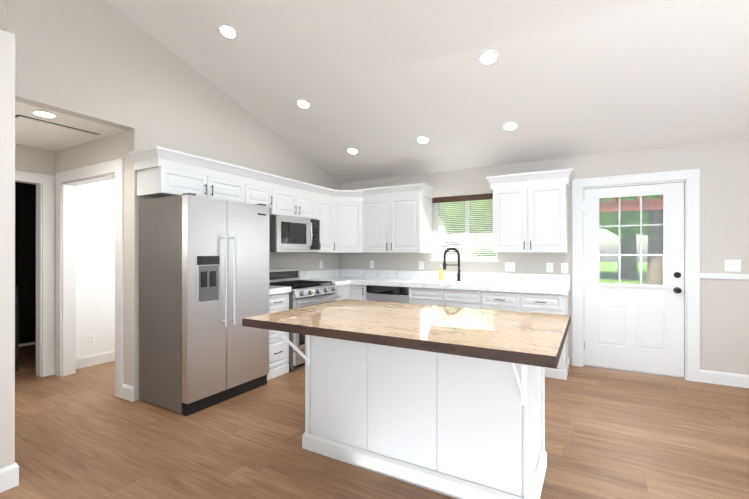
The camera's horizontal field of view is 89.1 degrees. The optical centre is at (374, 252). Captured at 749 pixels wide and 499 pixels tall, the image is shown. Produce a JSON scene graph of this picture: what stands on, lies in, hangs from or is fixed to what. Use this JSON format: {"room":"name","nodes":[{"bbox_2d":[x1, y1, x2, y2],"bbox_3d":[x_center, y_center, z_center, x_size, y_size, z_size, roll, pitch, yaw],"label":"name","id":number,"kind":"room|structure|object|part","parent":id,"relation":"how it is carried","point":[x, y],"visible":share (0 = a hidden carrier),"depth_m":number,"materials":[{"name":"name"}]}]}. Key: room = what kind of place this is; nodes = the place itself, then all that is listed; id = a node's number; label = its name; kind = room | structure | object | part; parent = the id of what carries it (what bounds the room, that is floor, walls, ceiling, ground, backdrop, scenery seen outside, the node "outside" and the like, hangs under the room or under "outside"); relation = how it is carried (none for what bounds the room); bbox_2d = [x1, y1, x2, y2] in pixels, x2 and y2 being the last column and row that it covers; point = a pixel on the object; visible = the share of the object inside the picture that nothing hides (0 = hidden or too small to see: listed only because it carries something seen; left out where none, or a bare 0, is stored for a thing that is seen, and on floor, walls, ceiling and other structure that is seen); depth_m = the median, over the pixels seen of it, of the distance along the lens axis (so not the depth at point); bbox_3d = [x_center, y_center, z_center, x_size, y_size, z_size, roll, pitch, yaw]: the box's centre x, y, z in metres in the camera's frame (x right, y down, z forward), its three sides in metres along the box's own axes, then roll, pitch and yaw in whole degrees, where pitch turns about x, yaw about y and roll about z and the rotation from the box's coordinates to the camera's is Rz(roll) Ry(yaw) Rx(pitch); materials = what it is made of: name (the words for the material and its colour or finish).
{"room":"kitchen","nodes":[
{"label":"kitchen","id":0,"kind":"room"},
{"bbox_2d":[0,29,14,468],"bbox_3d":[-3.479,0.039,0.309,0.690,2.550,4.635,0,0,30],"label":"wall","id":1,"kind":"structure","parent":0,"point":[7,248],"depth_m":2.12,"materials":[{"name":"paint"}]},
{"bbox_2d":[0,462,18,488],"bbox_3d":[-2.326,1.254,2.318,0.704,0.125,0.029,0,0,30],"label":"baseboard","id":2,"kind":"structure","parent":1,"relation":"attached to","point":[9,476],"depth_m":2.12,"materials":[{"name":"white wood"}]},
{"bbox_2d":[15,182,35,370],"bbox_3d":[-4.756,0.059,4.240,2.080,2.520,2.400,0,0,30],"label":"wall","id":3,"kind":"structure","parent":0,"point":[25,262],"depth_m":5.55,"materials":[{"name":"black"}]},
{"bbox_2d":[15,144,54,184],"bbox_3d":[-4.927,0.106,1.718,0.120,2.420,5.650,0,0,30],"label":"wall","id":4,"kind":"structure","parent":0,"point":[34,160],"depth_m":3.99,"materials":[{"name":"paint"}]},
{"bbox_2d":[55,131,126,384],"bbox_3d":[-2.877,0.109,3.871,1.550,2.420,0.120,0,0,30],"label":"wall","id":5,"kind":"structure","parent":0,"point":[105,149],"depth_m":3.62,"materials":[{"name":"paint"}]},
{"bbox_2d":[15,158,123,397],"bbox_3d":[-3.106,0.233,3.396,1.382,2.171,1.172,0,0,30],"label":"door frame","id":6,"kind":"structure","parent":5,"relation":"attached to","point":[56,305],"depth_m":3.84,"materials":[{"name":"white wood"}]},
{"bbox_2d":[76,179,114,357],"bbox_3d":[-2.245,0.060,4.979,1.550,2.520,2.670,0,0,30],"label":"wall","id":7,"kind":"structure","parent":0,"point":[95,259],"depth_m":4.48,"materials":[{"name":"white paint"}]},
{"bbox_2d":[88,335,94,345],"bbox_3d":[-3.299,1.019,4.444,0.007,0.115,0.072,0,0,30],"label":"outlet","id":8,"kind":"object","parent":7,"relation":"attached to","point":[91,338],"depth_m":4.44,"materials":[{"name":"white plastic"}]},
{"bbox_2d":[76,350,114,368],"bbox_3d":[-2.808,1.258,5.298,0.014,0.125,2.430,0,0,30],"label":"baseboard","id":9,"kind":"structure","parent":7,"relation":"attached to","point":[91,360],"depth_m":4.47,"materials":[{"name":"white wood"}]},
{"bbox_2d":[0,0,338,400],"bbox_3d":[-1.611,-0.491,4.405,0.120,3.620,4.000,0,0,30],"label":"wall","id":10,"kind":"structure","parent":0,"point":[104,62],"depth_m":3.39,"materials":[{"name":"paint"}]},
{"bbox_2d":[129,146,364,252],"bbox_3d":[-1.136,-0.441,4.401,0.706,0.880,2.855,0,0,30],"label":"upper cabinet","id":11,"kind":"object","parent":10,"relation":"attached to","point":[161,171],"depth_m":4.15,"materials":[{"name":"white wood"}]},
{"bbox_2d":[269,215,319,251],"bbox_3d":[-1.067,-0.218,4.751,0.478,0.425,0.796,0,0,30],"label":"microwave","id":12,"kind":"object","parent":11,"relation":"attached to","point":[291,234],"visible":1,"depth_m":4.56,"materials":[{"name":"silver metal"}]},
{"bbox_2d":[300,269,338,279],"bbox_3d":[-1.106,0.318,5.143,0.023,0.115,2.213,0,0,30],"label":"backsplash","id":13,"kind":"structure","parent":10,"relation":"attached to","point":[332,272],"depth_m":5.65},
{"bbox_2d":[0,344,748,498],"bbox_3d":[-1.527,1.341,1.603,9.700,0.050,9.020,0,0,30],"label":"floor","id":14,"kind":"structure","parent":0,"point":[84,433],"depth_m":2.61,"materials":[{"name":"brown wood"}]},
{"bbox_2d":[139,193,268,415],"bbox_3d":[-1.543,0.417,3.585,0.740,1.803,0.895,0,0,30],"label":"fridge","id":15,"kind":"object","parent":14,"relation":"on","point":[204,276],"visible":1,"depth_m":3.27,"materials":[{"name":"silver metal"}]},
{"bbox_2d":[267,293,288,379],"bbox_3d":[-1.303,0.877,4.197,0.618,0.885,0.377,0,0,30],"label":"base cabinet","id":16,"kind":"object","parent":14,"relation":"on","point":[278,347],"depth_m":4.06,"materials":[{"name":"white wood"}]},
{"bbox_2d":[269,285,290,296],"bbox_3d":[-1.289,0.404,4.190,0.649,0.060,0.377,0,0,30],"label":"countertop","id":17,"kind":"structure","parent":16,"relation":"on","point":[272,289],"depth_m":4.08,"materials":[{"name":"white stone"}]},
{"bbox_2d":[269,268,340,371],"bbox_3d":[-0.933,0.767,4.673,0.753,1.105,0.796,0,0,30],"label":"range","id":18,"kind":"object","parent":14,"relation":"on","point":[303,293],"visible":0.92,"depth_m":4.43,"materials":[{"name":"silver metal"}]},
{"bbox_2d":[336,285,350,299],"bbox_3d":[-0.701,0.878,5.253,0.618,0.885,0.420,0,0,30],"label":"base cabinet","id":19,"kind":"object","parent":14,"relation":"on","point":[344,291],"depth_m":5.15,"materials":[{"name":"white wood"}]},
{"bbox_2d":[351,285,386,299],"bbox_3d":[-0.081,0.878,5.476,0.278,0.885,0.618,0,0,30],"label":"base cabinet","id":20,"kind":"object","parent":14,"relation":"on","point":[358,292],"depth_m":5.20,"materials":[{"name":"white wood"}]},
{"bbox_2d":[307,277,358,284],"bbox_3d":[-0.539,0.406,5.506,0.649,0.060,1.019,0,0,30],"label":"countertop","id":21,"kind":"structure","parent":20,"relation":"on","point":[335,280],"depth_m":5.32,"materials":[{"name":"white stone"}]},
{"bbox_2d":[366,285,408,303],"bbox_3d":[0.269,0.881,5.178,0.616,0.879,0.472,0,0,30],"label":"dishwasher","id":22,"kind":"object","parent":14,"relation":"on","point":[394,294],"visible":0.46,"depth_m":4.97,"materials":[{"name":"silver metal"}]},
{"bbox_2d":[254,327,549,498],"bbox_3d":[0.193,0.867,2.288,1.454,0.900,0.953,0,0,30],"label":"kitchen island","id":23,"kind":"object","parent":14,"relation":"on","point":[449,401],"depth_m":2.14,"materials":[{"name":"white wood"}]},
{"bbox_2d":[242,299,569,368],"bbox_3d":[0.211,0.400,2.241,1.632,0.043,1.060,0,0,30],"label":"island countertop","id":24,"kind":"structure","parent":23,"relation":"on","point":[531,339],"depth_m":1.94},
{"bbox_2d":[409,289,442,305],"bbox_3d":[0.782,0.878,4.984,0.459,0.885,0.618,0,0,30],"label":"base cabinet","id":25,"kind":"object","parent":14,"relation":"on","point":[416,296],"depth_m":4.71,"materials":[{"name":"white wood"}]},
{"bbox_2d":[443,289,482,308],"bbox_3d":[1.181,0.877,4.756,0.459,0.885,0.618,0,0,30],"label":"base cabinet","id":26,"kind":"object","parent":14,"relation":"on","point":[466,298],"depth_m":4.48,"materials":[{"name":"white wood"}]},
{"bbox_2d":[483,293,522,311],"bbox_3d":[1.562,0.877,4.539,0.419,0.885,0.618,0,0,30],"label":"base cabinet","id":27,"kind":"object","parent":14,"relation":"on","point":[494,301],"depth_m":4.25,"materials":[{"name":"white wood"}]},
{"bbox_2d":[523,293,569,379],"bbox_3d":[1.935,0.877,4.326,0.440,0.885,0.618,0,0,30],"label":"base cabinet","id":28,"kind":"object","parent":14,"relation":"on","point":[540,293],"depth_m":4.03,"materials":[{"name":"white wood"}]},
{"bbox_2d":[351,277,569,296],"bbox_3d":[0.988,0.405,4.849,2.655,0.060,0.649,0,0,30],"label":"countertop","id":29,"kind":"structure","parent":28,"relation":"on","point":[411,282],"depth_m":4.62,"materials":[{"name":"white stone"}]},
{"bbox_2d":[439,265,442,279],"bbox_3d":[0.901,0.269,5.156,0.058,0.211,0.065,0,0,30],"label":"soap bottle","id":30,"kind":"object","parent":29,"relation":"on","point":[440,274],"visible":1,"depth_m":5.13,"materials":[{"name":"yellow plastic"}]},
{"bbox_2d":[443,247,460,280],"bbox_3d":[1.025,0.153,5.013,0.246,0.443,0.111,0,0,-2],"label":"faucet","id":31,"kind":"object","parent":29,"relation":"on","point":[445,264],"visible":1,"depth_m":5.03,"materials":[{"name":"black metal"}]},
{"bbox_2d":[15,0,748,182],"bbox_3d":[-1.565,-2.444,1.642,9.840,2.733,9.080,0,0,30],"label":"ceiling","id":32,"kind":"structure","parent":0,"point":[380,86],"depth_m":3.41,"materials":[{"name":"paint"}]},
{"bbox_2d":[30,110,58,117],"bbox_3d":[-2.618,-1.098,3.023,0.169,0.008,0.169,0,0,21],"label":"recessed light","id":33,"kind":"object","parent":32,"relation":"in","point":[41,113],"depth_m":3.02,"materials":[{"name":"white glass"}]},
{"bbox_2d":[15,115,99,143],"bbox_3d":[-2.976,-1.096,3.446,0.640,0.012,0.580,0,0,30],"label":"attic hatch","id":34,"kind":"object","parent":32,"relation":"in","point":[40,129],"visible":0.86,"depth_m":3.43,"materials":[{"name":"paint"}]},
{"bbox_2d":[218,23,237,39],"bbox_3d":[-1.277,-1.925,3.318,0.169,0.053,0.164,0,0,24],"label":"recessed light","id":35,"kind":"object","parent":32,"relation":"in","point":[226,30],"depth_m":3.31,"materials":[{"name":"white"}]},
{"bbox_2d":[296,99,310,108],"bbox_3d":[-0.782,-1.634,4.186,0.169,0.053,0.164,0,0,24],"label":"recessed light","id":36,"kind":"object","parent":32,"relation":"in","point":[302,103],"depth_m":4.18,"materials":[{"name":"white"}]},
{"bbox_2d":[346,147,358,154],"bbox_3d":[-0.292,-1.346,5.046,0.169,0.053,0.164,0,0,24],"label":"recessed light","id":37,"kind":"object","parent":32,"relation":"in","point":[350,150],"depth_m":5.03,"materials":[{"name":"white glass"}]},
{"bbox_2d":[416,136,429,143],"bbox_3d":[0.577,-1.346,4.551,0.169,0.053,0.164,0,0,24],"label":"recessed light","id":38,"kind":"object","parent":32,"relation":"in","point":[420,139],"depth_m":4.54,"materials":[{"name":"white glass"}]},
{"bbox_2d":[478,50,498,64],"bbox_3d":[0.956,-1.635,3.196,0.169,0.053,0.164,0,0,24],"label":"recessed light","id":39,"kind":"object","parent":32,"relation":"in","point":[485,57],"depth_m":3.19,"materials":[{"name":"white"}]},
{"bbox_2d":[502,121,518,130],"bbox_3d":[1.446,-1.347,4.055,0.169,0.053,0.164,0,0,24],"label":"recessed light","id":40,"kind":"object","parent":32,"relation":"in","point":[510,125],"depth_m":4.05,"materials":[{"name":"white"}]},
{"bbox_2d":[339,138,748,374],"bbox_3d":[2.142,0.090,4.659,6.390,2.460,0.160,0,0,30],"label":"wall","id":41,"kind":"structure","parent":0,"point":[723,165],"depth_m":3.89,"materials":[{"name":"paint"}]},
{"bbox_2d":[361,183,434,252],"bbox_3d":[0.290,-0.454,5.388,1.042,0.910,0.404,0,0,30],"label":"upper cabinet","id":42,"kind":"object","parent":41,"relation":"attached to","point":[397,218],"depth_m":5.21,"materials":[{"name":"white wood"}]},
{"bbox_2d":[419,261,423,268],"bbox_3d":[0.662,0.181,5.405,0.072,0.115,0.007,0,0,30],"label":"outlet","id":43,"kind":"object","parent":41,"relation":"attached to","point":[421,263],"depth_m":5.40,"materials":[{"name":"white plastic"}]},
{"bbox_2d":[339,269,569,284],"bbox_3d":[0.871,0.318,5.276,3.281,0.115,0.022,0,0,30],"label":"backsplash","id":44,"kind":"structure","parent":41,"relation":"attached to","point":[536,279],"depth_m":5.05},
{"bbox_2d":[434,202,496,259],"bbox_3d":[1.251,-0.337,5.216,0.890,0.865,0.055,0,0,30],"label":"window","id":45,"kind":"structure","parent":41,"relation":"in","point":[464,236],"depth_m":5.19,"materials":[{"name":"white"}]},
{"bbox_2d":[432,193,496,259],"bbox_3d":[1.205,-0.338,5.136,0.882,0.855,0.051,0,0,30],"label":"window blinds","id":46,"kind":"object","parent":45,"relation":"attached to","point":[465,198],"visible":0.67,"depth_m":5.13,"materials":[{"name":"white plastic"}]},
{"bbox_2d":[505,262,514,271],"bbox_3d":[1.709,0.180,4.809,0.118,0.115,0.007,0,0,30],"label":"outlet","id":47,"kind":"object","parent":41,"relation":"attached to","point":[509,266],"depth_m":4.80,"materials":[{"name":"white plastic"}]},
{"bbox_2d":[486,168,573,252],"bbox_3d":[1.836,-0.456,4.507,0.922,0.910,0.404,0,0,30],"label":"upper cabinet","id":48,"kind":"object","parent":41,"relation":"attached to","point":[530,212],"depth_m":4.35,"materials":[{"name":"white wood"}]},
{"bbox_2d":[546,263,552,271],"bbox_3d":[2.108,0.180,4.581,0.072,0.115,0.007,0,0,30],"label":"outlet","id":49,"kind":"object","parent":41,"relation":"attached to","point":[549,266],"depth_m":4.58,"materials":[{"name":"white plastic"}]},
{"bbox_2d":[561,263,567,272],"bbox_3d":[2.248,0.180,4.502,0.070,0.115,0.008,0,0,30],"label":"outlet","id":50,"kind":"object","parent":41,"relation":"attached to","point":[564,266],"depth_m":4.50,"materials":[{"name":"white plastic"}]},
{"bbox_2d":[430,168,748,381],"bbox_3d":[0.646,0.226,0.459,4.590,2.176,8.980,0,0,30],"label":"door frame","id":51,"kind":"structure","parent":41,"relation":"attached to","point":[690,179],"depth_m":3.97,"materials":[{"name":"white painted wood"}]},
{"bbox_2d":[584,182,683,376],"bbox_3d":[2.814,0.281,4.178,0.923,2.029,0.122,0,0,30],"label":"entry door","id":52,"kind":"structure","parent":41,"relation":"in","point":[637,327],"depth_m":4.16,"materials":[{"name":"white wood"}]},
{"bbox_2d":[700,370,748,387],"bbox_3d":[4.036,1.256,3.477,1.650,0.125,0.014,0,0,30],"label":"baseboard","id":53,"kind":"structure","parent":41,"relation":"attached to","point":[706,376],"depth_m":3.79,"materials":[{"name":"white wood"}]},
{"bbox_2d":[725,260,740,271],"bbox_3d":[3.541,0.129,3.764,0.118,0.115,0.008,0,0,30],"label":"light switch","id":54,"kind":"object","parent":41,"relation":"attached to","point":[732,265],"depth_m":3.76,"materials":[{"name":"white plastic"}]},
{"label":"outside","id":55,"kind":"structure","parent":0,"visible":0},
{"bbox_2d":[599,262,646,283],"bbox_3d":[18.604,1.436,32.579,80.000,0.080,64.620,0,0,30],"label":"lawn","id":56,"kind":"structure","parent":55,"point":[608,272],"depth_m":25.66,"materials":[{"name":"green plant"}]},
{"bbox_2d":[438,217,475,255],"bbox_3d":[2.572,-0.155,20.206,10.800,3.110,4.400,0,0,30],"label":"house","id":57,"kind":"structure","parent":56,"relation":"on","point":[448,242],"depth_m":17.45,"materials":[{"name":"white"}]},
{"bbox_2d":[438,199,495,255],"bbox_3d":[4.000,-1.886,13.442,4.307,6.555,5.401,0,0,30],"label":"tree","id":58,"kind":"object","parent":56,"relation":"on","point":[470,225],"depth_m":11.34,"materials":[{"name":"green plant"}]},
{"bbox_2d":[599,210,648,279],"bbox_3d":[12.321,-4.802,19.974,10.616,12.404,10.749,0,0,30],"label":"tree","id":59,"kind":"object","parent":56,"relation":"on","point":[625,267],"depth_m":19.54,"materials":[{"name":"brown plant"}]},
{"bbox_3d":[12.321,-5.902,19.975,10.616,10.204,10.749,0,0,30],"label":"crown","id":60,"kind":"part","parent":59,"relation":"part of","materials":[{"name":"green plant"}]},
{"bbox_2d":[599,195,662,212],"bbox_3d":[4.851,0.042,6.130,4.300,2.680,5.000,0,0,30],"label":"pergola","id":61,"kind":"object","parent":56,"relation":"on","point":[607,207],"depth_m":8.13,"materials":[{"name":"red"}]},
{"bbox_2d":[599,195,662,284],"bbox_3d":[7.033,-2.226,9.895,4.912,7.225,5.646,0,0,30],"label":"tree","id":62,"kind":"object","parent":56,"relation":"on","point":[652,243],"depth_m":9.86,"materials":[{"name":"green plant"}]},
{"bbox_3d":[7.033,-3.094,9.896,4.912,5.488,5.646,0,0,30],"label":"crown","id":63,"kind":"part","parent":62,"relation":"part of","materials":[{"name":"green plant"}]}
]}

